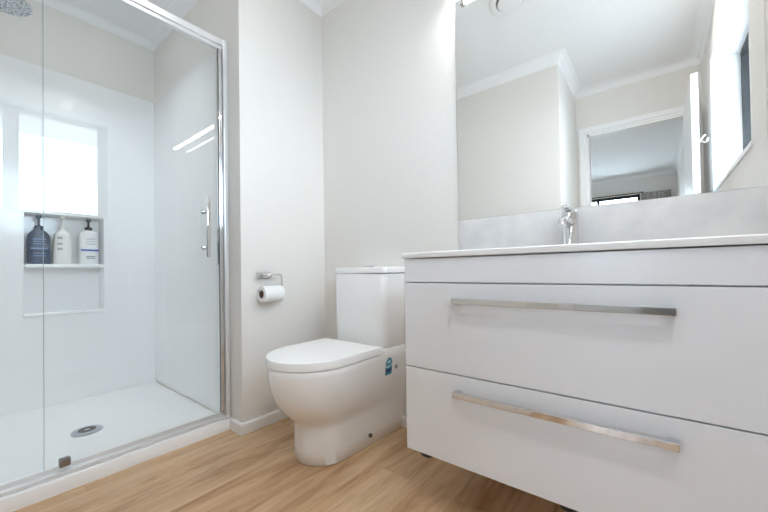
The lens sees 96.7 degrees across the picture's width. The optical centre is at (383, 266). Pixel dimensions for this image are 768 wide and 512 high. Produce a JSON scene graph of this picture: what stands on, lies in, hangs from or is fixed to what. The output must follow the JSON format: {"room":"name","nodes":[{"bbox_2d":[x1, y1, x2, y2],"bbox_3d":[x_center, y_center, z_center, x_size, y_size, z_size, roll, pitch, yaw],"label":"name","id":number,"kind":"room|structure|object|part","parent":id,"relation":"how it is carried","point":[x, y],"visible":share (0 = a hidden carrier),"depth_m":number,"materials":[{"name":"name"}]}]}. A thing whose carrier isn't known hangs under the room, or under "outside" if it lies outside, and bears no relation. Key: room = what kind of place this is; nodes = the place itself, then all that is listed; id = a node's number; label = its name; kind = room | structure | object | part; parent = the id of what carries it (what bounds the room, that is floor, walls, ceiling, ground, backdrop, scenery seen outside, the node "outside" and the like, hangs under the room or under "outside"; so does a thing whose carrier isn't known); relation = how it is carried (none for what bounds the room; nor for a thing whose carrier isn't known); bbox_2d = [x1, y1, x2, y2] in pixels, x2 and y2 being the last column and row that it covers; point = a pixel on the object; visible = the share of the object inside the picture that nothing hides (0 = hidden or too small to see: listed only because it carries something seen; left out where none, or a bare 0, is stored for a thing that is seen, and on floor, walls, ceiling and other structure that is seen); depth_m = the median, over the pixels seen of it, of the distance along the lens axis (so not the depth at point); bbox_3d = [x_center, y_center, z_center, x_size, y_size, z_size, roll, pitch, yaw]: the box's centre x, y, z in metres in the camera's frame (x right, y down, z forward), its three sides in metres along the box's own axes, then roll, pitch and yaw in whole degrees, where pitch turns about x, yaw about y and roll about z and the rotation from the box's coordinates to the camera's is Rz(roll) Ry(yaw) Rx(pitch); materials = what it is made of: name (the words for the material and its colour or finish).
{"room":"bathroom","nodes":[
{"label":"bathroom","id":0,"kind":"room"},
{"bbox_2d":[0,0,153,102],"bbox_3d":[-1.994,-0.377,2.094,0.185,2.440,0.966,-1,-1,39],"label":"wall","id":1,"kind":"structure","parent":0,"point":[54,39],"depth_m":2.11,"materials":[{"name":"paint"}]},
{"bbox_2d":[0,50,218,416],"bbox_3d":[-1.569,-0.185,1.754,1.095,1.964,0.966,-1,-1,39],"label":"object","id":2,"kind":"structure","parent":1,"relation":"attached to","point":[143,173],"depth_m":2.08,"materials":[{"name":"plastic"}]},
{"bbox_2d":[27,215,50,263],"bbox_3d":[-2.005,-0.157,1.985,0.075,0.282,0.098,-1,-1,39],"label":"pump bottle","id":3,"kind":"object","parent":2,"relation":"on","point":[35,237],"visible":0.89,"depth_m":1.97,"materials":[{"name":"blue plastic"}]},
{"bbox_2d":[52,216,72,263],"bbox_3d":[-1.942,-0.160,2.065,0.075,0.288,0.090,-1,-1,39],"label":"pump bottle","id":4,"kind":"object","parent":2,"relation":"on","point":[62,243],"visible":0.97,"depth_m":2.05,"materials":[{"name":"beige plastic"}]},
{"bbox_2d":[24,264,103,267],"bbox_3d":[-1.935,-0.005,2.073,0.116,0.022,0.352,-1,-1,39],"label":"niche shelf","id":5,"kind":"object","parent":2,"relation":"attached to","point":[25,265],"depth_m":2.03,"materials":[{"name":"plastic"}]},
{"bbox_2d":[78,219,98,263],"bbox_3d":[-1.866,-0.158,2.159,0.074,0.284,0.097,-1,-1,39],"label":"pump bottle","id":6,"kind":"object","parent":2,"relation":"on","point":[88,240],"visible":0.94,"depth_m":2.14,"materials":[{"name":"white plastic"}]},
{"bbox_3d":[-1.228,-0.196,2.098,0.990,1.944,0.004,-1,-1,39],"label":"panel","id":7,"kind":"part","parent":2,"relation":"part of","materials":[{"name":"glass"}]},
{"bbox_2d":[75,0,171,32],"bbox_3d":[-2.126,-1.675,-0.466,3.920,0.100,6.620,-1,-1,39],"label":"ceiling","id":8,"kind":"structure","parent":0,"point":[114,9],"depth_m":2.14,"materials":[{"name":"paint"}]},
{"bbox_2d":[154,0,324,422],"bbox_3d":[-1.069,-0.387,2.321,1.350,2.440,0.542,-1,-1,39],"label":"wall","id":9,"kind":"structure","parent":0,"point":[276,179],"depth_m":1.85,"materials":[{"name":"paint"}]},
{"bbox_2d":[256,272,282,292],"bbox_3d":[-0.602,0.077,1.762,0.060,0.102,0.146,-1,-1,39],"label":"toilet roll holder","id":10,"kind":"object","parent":9,"relation":"attached to","point":[258,274],"visible":0.84,"depth_m":1.75,"materials":[{"name":"silver metal"}]},
{"bbox_3d":[-0.620,0.042,1.768,0.026,0.030,0.076,-1,-1,39],"label":"wall plate","id":11,"kind":"part","parent":10,"relation":"part of","materials":[{"name":"silver metal"}]},
{"bbox_2d":[230,409,406,435],"bbox_3d":[-0.212,0.785,1.629,1.012,0.055,0.555,-1,-1,39],"label":"baseboard","id":12,"kind":"structure","parent":9,"relation":"attached to","point":[236,426],"depth_m":1.72,"materials":[{"name":"wood"}]},
{"bbox_2d":[257,285,284,301],"bbox_3d":[-0.578,0.137,1.750,0.082,0.082,0.112,-1,-1,39],"label":"toilet roll","id":13,"kind":"object","parent":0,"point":[276,292],"visible":0.96,"depth_m":1.72,"materials":[{"name":"paper"}]},
{"bbox_2d":[14,417,565,511],"bbox_3d":[-0.696,0.842,1.027,3.600,0.060,2.460,-1,-1,39],"label":"floor","id":14,"kind":"structure","parent":0,"point":[259,470],"depth_m":1.27,"materials":[{"name":"brown wood"}]},
{"bbox_2d":[0,382,230,511],"bbox_3d":[-1.487,0.804,1.689,1.054,0.055,0.962,-1,-1,39],"label":"shower tray","id":15,"kind":"object","parent":14,"relation":"on","point":[75,429],"visible":0.98,"depth_m":1.63,"materials":[{"name":"plastic"}]},
{"bbox_2d":[0,0,229,496],"bbox_3d":[-1.107,-0.201,1.387,0.081,1.936,0.965,-1,-1,39],"label":"shower door frame","id":16,"kind":"structure","parent":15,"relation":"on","point":[65,465],"depth_m":1.73,"materials":[{"name":"metal"}]},
{"bbox_3d":[-1.335,-0.192,1.149,0.006,1.861,0.266,-1,-1,39],"label":"fixed glass panel","id":17,"kind":"part","parent":16,"relation":"part of","materials":[{"name":"clear glass"}]},
{"bbox_3d":[-1.039,-0.192,1.491,0.006,1.854,0.636,-1,-1,39],"label":"glass door","id":18,"kind":"part","parent":16,"relation":"part of","materials":[{"name":"clear glass"}]},
{"bbox_3d":[-1.105,0.752,1.385,0.044,0.030,0.956,-1,-1,39],"label":"sill rail","id":19,"kind":"part","parent":16,"relation":"part of","materials":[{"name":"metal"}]},
{"bbox_3d":[-1.135,-1.144,1.410,0.040,0.050,0.956,-1,-1,39],"label":"header rail","id":20,"kind":"part","parent":16,"relation":"part of","materials":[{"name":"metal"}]},
{"bbox_3d":[-0.869,-0.192,1.671,0.063,0.292,0.024,-1,-1,39],"label":"pull handle","id":21,"kind":"part","parent":16,"relation":"part of","materials":[{"name":"silver metal"}]},
{"bbox_2d":[266,266,406,465],"bbox_3d":[-0.225,0.403,1.575,0.379,0.819,0.654,-1,-1,39],"label":"toilet","id":22,"kind":"object","parent":14,"relation":"on","point":[343,395],"visible":0.99,"depth_m":1.50,"materials":[{"name":"white ceramic"}]},
{"bbox_3d":[-0.293,0.382,1.490,0.379,0.034,0.436,-1,-1,39],"label":"lid","id":23,"kind":"part","parent":22,"relation":"part of","materials":[{"name":"white plastic"}]},
{"bbox_3d":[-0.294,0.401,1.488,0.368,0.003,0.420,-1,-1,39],"label":"seat","id":24,"kind":"part","parent":22,"relation":"part of","materials":[{"name":"white plastic"}]},
{"bbox_3d":[-0.075,0.017,1.756,0.352,0.032,0.184,-1,-1,39],"label":"cistern lid","id":25,"kind":"part","parent":22,"relation":"part of","materials":[{"name":"white ceramic"}]},
{"bbox_2d":[322,0,767,415],"bbox_3d":[-0.003,-0.408,1.894,3.550,2.440,0.120,-1,-1,39],"label":"wall","id":26,"kind":"structure","parent":0,"point":[389,89],"depth_m":1.79,"materials":[{"name":"paint"}]},
{"bbox_2d":[36,0,344,50],"bbox_3d":[-0.794,-1.595,1.024,3.070,0.064,2.229,-1,-1,39],"label":"trim","id":27,"kind":"structure","parent":26,"relation":"attached to","point":[158,31],"depth_m":2.14,"materials":[{"name":"paint"}]},
{"bbox_2d":[404,245,767,511],"bbox_3d":[0.560,0.298,1.052,0.898,0.664,0.494,-1,-1,39],"label":"vanity cabinet","id":28,"kind":"object","parent":26,"relation":"attached to","point":[631,380],"visible":1,"depth_m":0.81,"materials":[{"name":"white wood"}]},
{"bbox_3d":[0.410,0.098,0.875,0.515,0.017,0.030,-1,-1,39],"label":"bar handle","id":29,"kind":"part","parent":28,"relation":"part of","materials":[{"name":"silver metal"}]},
{"bbox_3d":[0.414,0.378,0.872,0.515,0.017,0.030,-1,-1,39],"label":"bar handle","id":30,"kind":"part","parent":28,"relation":"part of","materials":[{"name":"silver metal"}]},
{"bbox_2d":[401,233,767,258],"bbox_3d":[0.563,0.000,1.064,0.910,0.110,0.472,-1,-1,39],"label":"countertop","id":31,"kind":"structure","parent":28,"relation":"on","point":[750,239],"depth_m":0.83,"materials":[{"name":"white stone"}]},
{"bbox_2d":[558,205,578,243],"bbox_3d":[0.613,-0.130,1.145,0.054,0.149,0.169,-1,-1,39],"label":"mixer","id":32,"kind":"object","parent":31,"relation":"on","point":[568,221],"visible":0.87,"depth_m":1.17,"materials":[{"name":"silver metal"}]},
{"bbox_3d":[0.602,-0.149,1.132,0.032,0.042,0.134,-1,-1,39],"label":"spout","id":33,"kind":"part","parent":32,"relation":"part of","materials":[{"name":"silver metal"}]},
{"bbox_3d":[0.630,-0.185,1.168,0.052,0.039,0.111,-1,-1,39],"label":"lever","id":34,"kind":"part","parent":32,"relation":"part of","materials":[{"name":"silver metal"}]},
{"bbox_3d":[0.429,0.185,0.891,0.898,0.278,0.019,-1,-1,39],"label":"drawer","id":35,"kind":"part","parent":28,"relation":"part of","materials":[{"name":"white wood"}]},
{"bbox_3d":[0.433,0.466,0.888,0.898,0.276,0.019,-1,-1,39],"label":"drawer","id":36,"kind":"part","parent":28,"relation":"part of","materials":[{"name":"white wood"}]},
{"bbox_2d":[455,0,767,219],"bbox_3d":[0.700,-0.714,1.254,0.942,0.992,0.006,-1,-1,39],"label":"wall mirror","id":37,"kind":"object","parent":26,"relation":"attached to","point":[573,103],"visible":1,"depth_m":1.20,"materials":[{"name":"silver mirror"}]},
{"bbox_2d":[459,186,767,249],"bbox_3d":[0.705,-0.136,1.247,0.938,0.160,0.009,-1,-1,39],"label":"backsplash","id":38,"kind":"structure","parent":26,"relation":"attached to","point":[740,211],"depth_m":1.13,"materials":[{"name":"stone"}]},
{"bbox_2d":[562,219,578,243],"bbox_3d":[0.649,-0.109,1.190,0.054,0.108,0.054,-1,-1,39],"label":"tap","id":39,"kind":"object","parent":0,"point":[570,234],"depth_m":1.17,"materials":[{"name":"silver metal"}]},
{"bbox_3d":[-1.692,-0.397,0.711,2.383,2.440,0.820,-1,-1,39],"label":"wall","id":40,"kind":"structure","parent":0,"visible":0},
{"bbox_2d":[0,0,32,16],"bbox_3d":[-1.789,-1.292,1.518,0.203,0.156,0.320,-1,-1,39],"label":"shower","id":41,"kind":"object","parent":40,"relation":"attached to","point":[22,8],"visible":1,"depth_m":1.61,"materials":[{"name":"silver metal"}]}
]}

